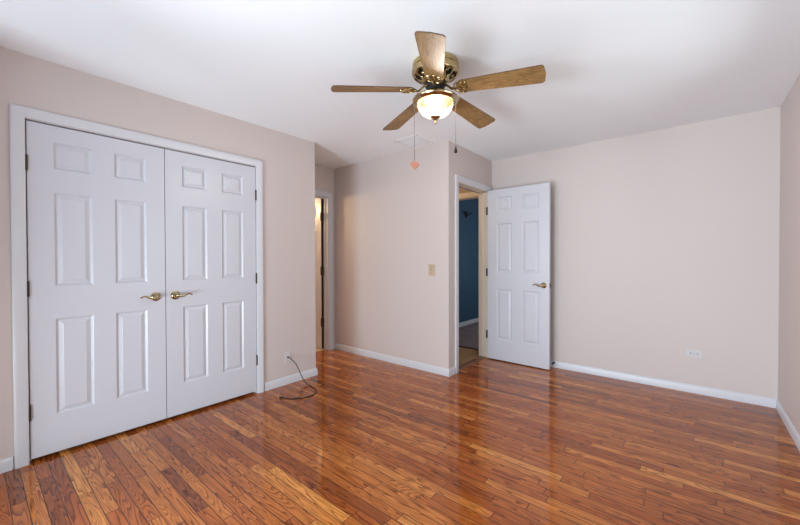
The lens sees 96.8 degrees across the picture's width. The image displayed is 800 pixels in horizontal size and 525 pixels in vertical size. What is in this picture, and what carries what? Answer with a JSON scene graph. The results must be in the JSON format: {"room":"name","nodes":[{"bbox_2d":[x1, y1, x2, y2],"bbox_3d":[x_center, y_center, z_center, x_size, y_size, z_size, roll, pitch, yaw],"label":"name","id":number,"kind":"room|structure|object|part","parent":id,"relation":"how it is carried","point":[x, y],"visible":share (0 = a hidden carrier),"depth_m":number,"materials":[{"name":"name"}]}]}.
{"room":"empty bedroom","nodes":[
{"label":"empty bedroom","id":0,"kind":"room"},
{"bbox_2d":[0,47,315,468],"bbox_3d":[-1.827,-0.022,2.680,0.115,2.440,2.805,0,1,40],"label":"wall","id":1,"kind":"structure","parent":0,"point":[29,81],"depth_m":2.89,"materials":[{"name":"paint"}]},
{"bbox_2d":[0,456,12,473],"bbox_3d":[-2.462,1.171,1.820,0.013,0.076,0.647,0,1,40],"label":"baseboard","id":2,"kind":"structure","parent":1,"relation":"attached to","point":[6,464],"depth_m":2.05,"materials":[{"name":"white paint"}]},
{"bbox_2d":[25,120,166,458],"bbox_3d":[-1.987,0.166,2.384,0.091,2.028,0.724,0,1,40],"label":"door","id":3,"kind":"structure","parent":1,"relation":"in","point":[96,204],"depth_m":2.35,"materials":[{"name":"white paint"}]},
{"bbox_3d":[-1.812,0.252,2.565,0.050,0.031,0.116,0,1,40],"label":"lever handle","id":4,"kind":"part","parent":3,"relation":"part of","materials":[{"name":"gold metal"}]},
{"bbox_2d":[9,103,263,468],"bbox_3d":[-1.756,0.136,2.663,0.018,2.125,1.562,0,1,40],"label":"trim","id":5,"kind":"structure","parent":1,"relation":"attached to","point":[17,113],"depth_m":2.10,"materials":[{"name":"white paint"}]},
{"bbox_2d":[164,149,257,417],"bbox_3d":[-1.524,0.159,2.945,0.091,2.028,0.724,0,1,40],"label":"door","id":6,"kind":"structure","parent":1,"relation":"in","point":[211,275],"depth_m":2.91,"materials":[{"name":"white paint"}]},
{"bbox_3d":[-1.667,0.250,2.740,0.050,0.031,0.116,0,1,40],"label":"lever handle","id":7,"kind":"part","parent":6,"relation":"part of","materials":[{"name":"gold metal"}]},
{"bbox_2d":[285,351,290,362],"bbox_3d":[-1.096,0.926,3.470,0.016,0.108,0.062,0,1,40],"label":"cable wall plate","id":8,"kind":"object","parent":1,"relation":"attached to","point":[287,354],"visible":1,"depth_m":3.47,"materials":[{"name":"white plastic"}]},
{"bbox_2d":[279,357,316,398],"bbox_3d":[-0.922,1.056,3.287,0.305,0.267,0.400,0,1,-6],"label":"coaxial cable","id":9,"kind":"object","parent":8,"relation":"hanging from","point":[288,357],"visible":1,"depth_m":3.26,"materials":[{"name":"black rubber"}]},
{"bbox_2d":[264,368,317,390],"bbox_3d":[-1.333,1.148,3.736,0.712,0.076,0.596,0,1,40],"label":"baseboard","id":10,"kind":"structure","parent":1,"relation":"attached to","point":[296,377],"depth_m":3.48,"materials":[{"name":"white paint"}]},
{"bbox_2d":[315,164,334,348],"bbox_3d":[-1.203,-0.043,4.532,0.115,2.440,0.846,0,1,40],"label":"wall","id":11,"kind":"structure","parent":0,"point":[324,176],"depth_m":4.75,"materials":[{"name":"paint"}]},
{"bbox_2d":[315,198,323,348],"bbox_3d":[-1.276,0.146,4.961,0.619,2.028,0.051,0,1,40],"label":"door","id":12,"kind":"structure","parent":11,"relation":"in","point":[319,269],"depth_m":4.80,"materials":[{"name":"white paint"}]},
{"bbox_2d":[315,190,332,349],"bbox_3d":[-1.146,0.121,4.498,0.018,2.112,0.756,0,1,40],"label":"trim","id":13,"kind":"structure","parent":11,"relation":"attached to","point":[329,195],"depth_m":4.75,"materials":[{"name":"white paint"}]},
{"bbox_2d":[334,140,453,368],"bbox_3d":[-0.201,-0.043,4.328,1.921,2.440,0.115,0,1,40],"label":"wall","id":14,"kind":"structure","parent":0,"point":[393,220],"depth_m":4.11,"materials":[{"name":"paint"}]},
{"bbox_2d":[334,343,455,376],"bbox_3d":[-0.152,1.139,4.296,1.819,0.076,0.130,0,1,40],"label":"baseboard","id":15,"kind":"structure","parent":14,"relation":"attached to","point":[404,362],"depth_m":4.09,"materials":[{"name":"white paint"}]},
{"bbox_2d":[429,264,434,275],"bbox_3d":[0.336,0.081,3.798,0.078,0.122,0.020,0,1,40],"label":"light switch","id":16,"kind":"object","parent":14,"relation":"attached to","point":[431,266],"visible":1,"depth_m":3.79,"materials":[{"name":"beige plastic"}]},
{"bbox_2d":[0,322,799,524],"bbox_3d":[0.904,1.229,3.680,4.352,0.104,7.800,0,1,40],"label":"floor","id":17,"kind":"structure","parent":0,"point":[491,441],"depth_m":2.16,"materials":[{"name":"brown wood"}]},
{"bbox_2d":[459,356,485,369],"bbox_3d":[0.811,1.171,4.145,0.085,0.007,0.702,0,1,40],"label":"threshold","id":18,"kind":"object","parent":17,"relation":"on","point":[479,358],"depth_m":4.15,"materials":[{"name":"brown wood"}]},
{"bbox_2d":[0,0,799,168],"bbox_3d":[0.216,-1.313,4.215,6.550,0.100,8.200,0,1,40],"label":"ceiling","id":19,"kind":"structure","parent":0,"point":[614,68],"depth_m":2.13,"materials":[{"name":"paint"}]},
{"bbox_2d":[395,134,432,147],"bbox_3d":[0.144,-1.253,3.686,0.300,0.008,0.300,0,1,40],"label":"ceiling vent","id":20,"kind":"object","parent":19,"relation":"in","point":[419,140],"visible":0.98,"depth_m":3.68,"materials":[{"name":"white metal"}]},
{"bbox_2d":[331,31,545,170],"bbox_3d":[0.252,-0.909,2.237,1.235,0.664,1.209,0,1,40],"label":"ceiling fan","id":21,"kind":"object","parent":19,"relation":"hanging from","point":[434,68],"visible":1,"depth_m":2.12,"materials":[{"name":"brown wood"}]},
{"bbox_3d":[-0.162,-1.048,2.148,0.506,0.006,0.144,-4,13,-10],"label":"blade","id":22,"kind":"part","parent":21,"relation":"part of","materials":[{"name":"brown wood"}]},
{"bbox_3d":[0.038,-1.054,2.558,0.144,0.006,0.506,-14,3,-28],"label":"blade","id":23,"kind":"part","parent":21,"relation":"part of","materials":[{"name":"brown wood"}]},
{"bbox_3d":[0.091,-0.817,2.219,0.004,0.368,0.003,0,1,40],"label":"pull chain","id":24,"kind":"part","parent":21,"relation":"part of","materials":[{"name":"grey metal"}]},
{"bbox_3d":[0.091,-0.603,2.221,0.061,0.055,0.012,0,1,-22],"label":"heart pull","id":25,"kind":"part","parent":21,"relation":"part of","materials":[{"name":"pink paint"}]},
{"bbox_3d":[0.167,-1.046,1.832,0.144,0.006,0.506,12,6,7],"label":"blade","id":26,"kind":"part","parent":21,"relation":"part of","materials":[{"name":"brown wood"}]},
{"bbox_3d":[0.221,-0.949,2.217,0.224,0.088,0.224,0,1,40],"label":"lamp shade","id":27,"kind":"part","parent":21,"relation":"part of","materials":[{"name":"white glass"}]},
{"bbox_3d":[0.220,-1.169,2.215,0.240,0.055,0.240,0,1,40],"label":"motor","id":28,"kind":"part","parent":21,"relation":"part of","materials":[{"name":"metal"}]},
{"bbox_3d":[0.348,-0.864,2.218,0.004,0.275,0.003,0,1,40],"label":"pull chain","id":29,"kind":"part","parent":21,"relation":"part of","materials":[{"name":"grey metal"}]},
{"bbox_3d":[0.489,-1.054,2.496,0.144,0.006,0.506,-16,-14,42],"label":"blade","id":30,"kind":"part","parent":21,"relation":"part of","materials":[{"name":"brown wood"}]},
{"bbox_3d":[0.569,-1.049,2.046,0.506,0.006,0.144,5,-9,26],"label":"blade","id":31,"kind":"part","parent":21,"relation":"part of","materials":[{"name":"brown wood"}]},
{"bbox_2d":[459,187,472,193],"bbox_3d":[1.378,-0.049,4.493,2.800,2.440,0.115,0,1,40],"label":"wall","id":32,"kind":"structure","parent":0,"point":[461,190],"depth_m":4.83,"materials":[{"name":"paint"}]},
{"bbox_2d":[459,192,478,198],"bbox_3d":[0.765,0.112,4.915,0.942,2.112,0.018,0,1,40],"label":"trim","id":33,"kind":"structure","parent":32,"relation":"attached to","point":[468,194],"depth_m":4.77,"materials":[{"name":"beige paint"}]},
{"bbox_2d":[459,196,478,200],"bbox_3d":[0.807,0.142,4.967,0.820,2.050,0.116,0,1,40],"label":"trim","id":34,"kind":"structure","parent":32,"relation":"attached to","point":[476,197],"depth_m":4.81,"materials":[{"name":"beige paint"}]},
{"bbox_2d":[459,199,478,322],"bbox_3d":[1.178,-0.071,6.540,0.115,2.440,3.016,0,1,40],"label":"wall","id":35,"kind":"structure","parent":0,"point":[469,226],"depth_m":6.57,"materials":[{"name":"paint"}]},
{"bbox_2d":[459,318,478,326],"bbox_3d":[1.266,1.111,6.556,0.013,0.076,2.901,0,1,40],"label":"baseboard","id":36,"kind":"structure","parent":35,"relation":"attached to","point":[465,323],"depth_m":6.54,"materials":[{"name":"white paint"}]},
{"bbox_2d":[454,143,491,365],"bbox_3d":[0.819,-0.044,4.145,0.115,2.440,0.903,0,1,40],"label":"wall","id":37,"kind":"structure","parent":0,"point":[468,164],"depth_m":4.00,"materials":[{"name":"paint"}]},
{"bbox_2d":[455,174,490,373],"bbox_3d":[0.815,0.120,4.128,0.134,2.112,0.852,0,1,40],"label":"door frame","id":38,"kind":"structure","parent":37,"relation":"attached to","point":[483,195],"depth_m":4.37,"materials":[{"name":"beige paint"}]},
{"bbox_2d":[486,182,550,369],"bbox_3d":[1.351,0.147,4.104,0.759,2.033,0.147,0,1,41],"label":"door","id":39,"kind":"structure","parent":37,"relation":"in","point":[518,272],"depth_m":4.06,"materials":[{"name":"white paint"}]},
{"bbox_2d":[492,107,780,398],"bbox_3d":[2.146,-0.042,3.709,2.716,2.440,0.115,0,1,40],"label":"wall","id":40,"kind":"structure","parent":0,"point":[665,242],"depth_m":3.32,"materials":[{"name":"paint"}]},
{"bbox_2d":[550,360,776,407],"bbox_3d":[2.108,1.141,3.672,2.486,0.076,0.013,0,1,40],"label":"baseboard","id":41,"kind":"structure","parent":40,"relation":"attached to","point":[697,389],"depth_m":3.31,"materials":[{"name":"white paint"}]},
{"bbox_2d":[686,349,701,357],"bbox_3d":[2.661,0.824,3.215,0.112,0.066,0.009,0,1,40],"label":"wall outlet","id":42,"kind":"object","parent":40,"relation":"attached to","point":[691,353],"visible":1,"depth_m":3.21,"materials":[{"name":"white plastic"}]},
{"bbox_2d":[778,74,799,434],"bbox_3d":[1.589,-0.011,0.992,0.115,2.440,4.784,0,1,40],"label":"wall","id":43,"kind":"structure","parent":0,"point":[789,224],"depth_m":2.56,"materials":[{"name":"paint"}]},
{"bbox_2d":[776,399,799,451],"bbox_3d":[1.579,1.170,1.090,0.013,0.076,4.669,0,1,40],"label":"baseboard","id":44,"kind":"structure","parent":43,"relation":"attached to","point":[786,420],"depth_m":2.50,"materials":[{"name":"white paint"}]}
]}

